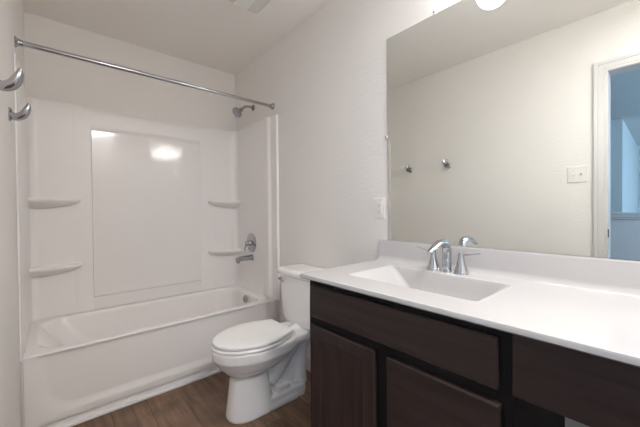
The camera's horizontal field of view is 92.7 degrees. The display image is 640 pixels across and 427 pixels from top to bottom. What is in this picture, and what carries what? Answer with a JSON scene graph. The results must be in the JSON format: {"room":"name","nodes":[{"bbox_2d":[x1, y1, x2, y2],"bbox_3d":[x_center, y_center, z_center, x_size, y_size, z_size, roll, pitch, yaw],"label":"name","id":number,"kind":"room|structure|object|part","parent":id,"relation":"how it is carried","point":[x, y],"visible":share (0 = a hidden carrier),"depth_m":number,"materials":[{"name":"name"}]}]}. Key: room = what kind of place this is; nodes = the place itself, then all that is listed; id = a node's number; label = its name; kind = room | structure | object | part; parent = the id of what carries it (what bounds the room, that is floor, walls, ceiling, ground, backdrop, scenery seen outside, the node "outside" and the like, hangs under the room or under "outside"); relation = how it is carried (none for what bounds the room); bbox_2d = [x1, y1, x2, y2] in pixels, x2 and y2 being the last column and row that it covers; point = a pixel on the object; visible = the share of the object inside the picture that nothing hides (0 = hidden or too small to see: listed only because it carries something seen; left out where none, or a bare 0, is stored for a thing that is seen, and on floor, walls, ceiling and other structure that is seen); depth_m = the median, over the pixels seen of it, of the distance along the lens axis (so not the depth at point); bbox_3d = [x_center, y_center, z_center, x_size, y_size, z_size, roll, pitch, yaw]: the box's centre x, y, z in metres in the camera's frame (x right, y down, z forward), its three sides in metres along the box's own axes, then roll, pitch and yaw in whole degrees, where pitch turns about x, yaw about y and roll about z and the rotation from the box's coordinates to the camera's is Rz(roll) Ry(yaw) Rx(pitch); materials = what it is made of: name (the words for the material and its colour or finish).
{"room":"bathroom","nodes":[
{"label":"bathroom","id":0,"kind":"room"},
{"bbox_2d":[0,0,24,426],"bbox_3d":[-0.852,-0.100,0.669,0.120,2.527,3.868,-1,1,-41],"label":"wall","id":1,"kind":"structure","parent":0,"point":[11,11],"depth_m":1.24,"materials":[{"name":"white paint"}]},
{"bbox_2d":[0,68,23,91],"bbox_3d":[-1.017,-0.434,0.996,0.071,0.083,0.060,-1,1,-41],"label":"robe hook","id":2,"kind":"object","parent":1,"relation":"attached to","point":[15,81],"visible":1,"depth_m":0.99,"materials":[{"name":"silver metal"}]},
{"bbox_2d":[8,103,30,120],"bbox_3d":[-1.294,-0.435,1.315,0.071,0.083,0.060,-1,1,-41],"label":"robe hook","id":3,"kind":"object","parent":1,"relation":"attached to","point":[25,112],"visible":1,"depth_m":1.30,"materials":[{"name":"silver metal"}]},
{"bbox_3d":[-1.315,-0.422,1.296,0.011,0.058,0.038,-1,1,-41],"label":"plate","id":4,"kind":"part","parent":3,"relation":"part of","materials":[{"name":"silver metal"}]},
{"bbox_2d":[20,359,24,426],"bbox_3d":[-1.479,0.944,1.516,0.012,0.432,0.025,-1,1,-41],"label":"trim","id":5,"kind":"structure","parent":1,"relation":"attached to","point":[21,362],"depth_m":1.51,"materials":[{"name":"grey"}]},
{"bbox_2d":[14,36,274,109],"bbox_3d":[-0.969,-0.881,2.042,1.524,0.056,0.056,-1,1,-41],"label":"shower curtain rod","id":6,"kind":"object","parent":1,"relation":"attached to","point":[17,42],"visible":1,"depth_m":1.84,"materials":[{"name":"silver metal"}]},
{"bbox_2d":[24,12,235,131],"bbox_3d":[-1.459,-0.116,2.624,1.764,2.527,0.120,-1,1,-41],"label":"wall","id":7,"kind":"structure","parent":0,"point":[48,76],"depth_m":2.43,"materials":[{"name":"white paint"}]},
{"bbox_2d":[22,0,331,74],"bbox_3d":[-0.243,-1.425,1.193,1.764,0.100,3.868,-1,1,-41],"label":"ceiling","id":8,"kind":"structure","parent":0,"point":[222,35],"depth_m":2.21,"materials":[{"name":"white paint"}]},
{"bbox_2d":[227,0,270,12],"bbox_3d":[-0.452,-1.365,1.895,0.297,0.032,0.282,-1,1,-41],"label":"exhaust fan","id":9,"kind":"object","parent":8,"relation":"attached to","point":[255,6],"visible":1,"depth_m":1.97,"materials":[{"name":"white plastic"}]},
{"bbox_2d":[72,370,310,426],"bbox_3d":[-0.219,1.202,1.222,1.764,0.100,3.868,-1,1,-41],"label":"floor","id":10,"kind":"structure","parent":0,"point":[202,402],"depth_m":1.77,"materials":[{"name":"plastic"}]},
{"bbox_2d":[22,285,276,426],"bbox_3d":[-1.163,0.933,2.306,1.516,0.431,0.744,-1,1,-41],"label":"bathtub","id":11,"kind":"object","parent":10,"relation":"on","point":[80,367],"visible":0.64,"depth_m":1.94,"materials":[{"name":"white plastic"}]},
{"bbox_2d":[14,52,279,360],"bbox_3d":[-1.163,-0.040,2.283,1.521,1.512,0.777,-1,1,-41],"label":"tub surround","id":12,"kind":"object","parent":11,"relation":"on","point":[114,208],"visible":0.98,"depth_m":2.45,"materials":[{"name":"white plastic"}]},
{"bbox_3d":[-1.630,-0.032,1.878,0.284,1.512,0.777,-1,1,-41],"label":"panel","id":13,"kind":"part","parent":12,"relation":"part of","materials":[{"name":"white plastic"}]},
{"bbox_2d":[28,198,80,207],"bbox_3d":[-1.831,-0.070,2.111,0.279,0.070,0.106,-1,1,-41],"label":"corner shelf","id":14,"kind":"object","parent":12,"relation":"attached to","point":[32,202],"depth_m":2.09,"materials":[{"name":"white plastic"}]},
{"bbox_2d":[29,262,81,277],"bbox_3d":[-1.827,0.395,2.116,0.279,0.070,0.106,-1,1,-41],"label":"corner shelf","id":15,"kind":"object","parent":12,"relation":"attached to","point":[47,269],"depth_m":2.11,"materials":[{"name":"white plastic"}]},
{"bbox_3d":[-1.407,0.039,2.552,0.800,1.352,0.050,-1,1,-41],"label":"panel","id":16,"kind":"part","parent":12,"relation":"part of","materials":[{"name":"white plastic"}]},
{"bbox_2d":[208,248,240,255],"bbox_3d":[-0.906,0.377,2.916,0.296,0.070,0.106,-1,1,-41],"label":"corner shelf","id":17,"kind":"object","parent":12,"relation":"attached to","point":[211,251],"depth_m":2.90,"materials":[{"name":"white plastic"}]},
{"bbox_2d":[208,200,240,207],"bbox_3d":[-0.910,-0.088,2.910,0.296,0.070,0.106,-1,1,-41],"label":"corner shelf","id":18,"kind":"object","parent":12,"relation":"attached to","point":[211,203],"depth_m":2.89,"materials":[{"name":"white plastic"}]},
{"bbox_3d":[-0.704,-0.049,2.681,0.307,1.512,0.777,-1,1,-41],"label":"panel","id":19,"kind":"part","parent":12,"relation":"part of","materials":[{"name":"white plastic"}]},
{"bbox_2d":[235,254,253,263],"bbox_3d":[-0.683,0.408,2.748,0.160,0.068,0.060,-1,1,-41],"label":"tub spout","id":20,"kind":"object","parent":12,"relation":"attached to","point":[247,257],"visible":1,"depth_m":2.73,"materials":[{"name":"silver metal"}]},
{"bbox_3d":[-0.683,0.404,2.748,0.160,0.049,0.049,-1,1,-41],"label":"spout","id":21,"kind":"part","parent":20,"relation":"part of","materials":[{"name":"silver metal"}]},
{"bbox_2d":[244,233,255,251],"bbox_3d":[-0.665,0.270,2.776,0.093,0.176,0.176,-1,1,-41],"label":"shower valve","id":22,"kind":"object","parent":12,"relation":"attached to","point":[250,243],"visible":1,"depth_m":2.77,"materials":[{"name":"silver metal"}]},
{"bbox_2d":[211,264,324,423],"bbox_3d":[-0.294,0.760,1.878,0.742,0.769,0.460,-1,1,-41],"label":"toilet","id":23,"kind":"object","parent":10,"relation":"on","point":[264,361],"visible":0.97,"depth_m":1.76,"materials":[{"name":"white ceramic"}]},
{"bbox_3d":[-0.409,0.733,1.778,0.438,0.020,0.366,-1,1,-41],"label":"seat","id":24,"kind":"part","parent":23,"relation":"part of","materials":[{"name":"white plastic"}]},
{"bbox_3d":[-0.405,0.709,1.782,0.438,0.028,0.356,-1,1,-41],"label":"lid","id":25,"kind":"part","parent":23,"relation":"part of","materials":[{"name":"white plastic"}]},
{"bbox_3d":[-0.295,0.927,1.878,0.735,0.437,0.361,-1,1,-41],"label":"bowl","id":26,"kind":"part","parent":23,"relation":"part of","materials":[{"name":"white ceramic"}]},
{"bbox_3d":[-0.092,0.578,2.053,0.202,0.318,0.430,-1,1,-41],"label":"tank","id":27,"kind":"part","parent":23,"relation":"part of","materials":[{"name":"white ceramic"}]},
{"bbox_3d":[-0.099,0.396,2.047,0.216,0.047,0.460,-1,1,-41],"label":"tank lid","id":28,"kind":"part","parent":23,"relation":"part of","materials":[{"name":"white ceramic"}]},
{"bbox_2d":[310,280,639,426],"bbox_3d":[0.740,0.714,0.833,0.566,0.866,1.778,-1,1,-41],"label":"vanity cabinet","id":29,"kind":"object","parent":10,"relation":"on","point":[376,362],"visible":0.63,"depth_m":0.87,"materials":[{"name":"black wood"}]},
{"bbox_3d":[0.081,0.747,1.177,0.020,0.555,0.340,-1,1,-41],"label":"door","id":30,"kind":"part","parent":29,"relation":"part of","materials":[{"name":"brown wood"}]},
{"bbox_3d":[0.335,0.605,0.881,0.020,0.270,0.339,-1,1,-41],"label":"drawer","id":31,"kind":"part","parent":29,"relation":"part of","materials":[{"name":"brown wood"}]},
{"bbox_2d":[300,240,639,367],"bbox_3d":[0.720,0.265,0.840,0.574,0.224,1.817,-1,1,-41],"label":"countertop","id":32,"kind":"structure","parent":29,"relation":"on","point":[588,305],"depth_m":0.99,"materials":[{"name":"white stone"}]},
{"bbox_2d":[350,266,509,300],"bbox_3d":[0.407,0.319,1.208,0.310,0.114,0.526,-1,1,-41],"label":"sink","id":33,"kind":"object","parent":32,"relation":"in","point":[461,287],"depth_m":1.31,"materials":[{"name":"white ceramic"}]},
{"bbox_2d":[417,239,480,274],"bbox_3d":[0.553,0.183,1.326,0.218,0.146,0.200,0,1,5],"label":"faucet","id":34,"kind":"object","parent":32,"relation":"on","point":[433,265],"visible":1,"depth_m":1.32,"materials":[{"name":"silver metal"}]},
{"bbox_3d":[0.517,0.210,1.389,0.062,0.090,0.062,-1,1,-41],"label":"handle","id":35,"kind":"part","parent":34,"relation":"part of","materials":[{"name":"silver metal"}]},
{"bbox_3d":[0.509,0.184,1.299,0.176,0.146,0.046,-1,1,-41],"label":"spout","id":36,"kind":"part","parent":34,"relation":"part of","materials":[{"name":"silver metal"}]},
{"bbox_3d":[0.599,0.210,1.294,0.062,0.090,0.062,-1,1,-41],"label":"handle","id":37,"kind":"part","parent":34,"relation":"part of","materials":[{"name":"silver metal"}]},
{"bbox_2d":[235,0,636,426],"bbox_3d":[0.390,-0.123,1.746,0.120,2.527,3.868,-1,1,-41],"label":"wall","id":38,"kind":"structure","parent":0,"point":[325,81],"depth_m":2.00,"materials":[{"name":"white paint"}]},
{"bbox_2d":[232,104,254,117],"bbox_3d":[-0.680,-0.921,2.721,0.200,0.148,0.094,-1,1,-41],"label":"shower","id":39,"kind":"object","parent":38,"relation":"attached to","point":[236,111],"visible":1,"depth_m":2.69,"materials":[{"name":"grey metal"}]},
{"bbox_2d":[277,300,279,322],"bbox_3d":[-0.337,0.922,2.507,0.012,0.432,0.025,-1,1,-41],"label":"trim","id":40,"kind":"structure","parent":38,"relation":"attached to","point":[278,301],"depth_m":2.50,"materials":[{"name":"grey"}]},
{"bbox_2d":[306,357,310,371],"bbox_3d":[0.018,1.097,2.100,0.013,0.086,1.055,-1,1,-41],"label":"baseboard","id":41,"kind":"structure","parent":38,"relation":"attached to","point":[308,360],"depth_m":2.21,"materials":[{"name":"grey"}]},
{"bbox_2d":[374,198,384,218],"bbox_3d":[0.333,-0.029,1.716,0.008,0.115,0.072,-1,1,-41],"label":"wall outlet","id":42,"kind":"object","parent":38,"relation":"attached to","point":[379,203],"visible":1,"depth_m":1.71,"materials":[{"name":"white plastic"}]},
{"bbox_2d":[376,202,381,213],"bbox_3d":[0.332,-0.029,1.715,0.004,0.067,0.034,-1,1,-41],"label":"receptacle","id":43,"kind":"object","parent":42,"relation":"attached to","point":[378,204],"depth_m":1.71,"materials":[{"name":"grey plastic"}]},
{"bbox_2d":[378,240,639,296],"bbox_3d":[0.921,0.204,1.015,0.040,0.110,1.817,-1,1,-41],"label":"backsplash","id":44,"kind":"structure","parent":38,"relation":"attached to","point":[615,276],"depth_m":1.14,"materials":[{"name":"white stone"}]},
{"bbox_2d":[385,0,639,260],"bbox_3d":[0.926,-0.407,1.022,0.012,1.108,1.732,-1,1,-41],"label":"wall mirror","id":45,"kind":"object","parent":38,"relation":"attached to","point":[512,124],"visible":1,"depth_m":1.19,"materials":[{"name":"clear glass"}]}
]}

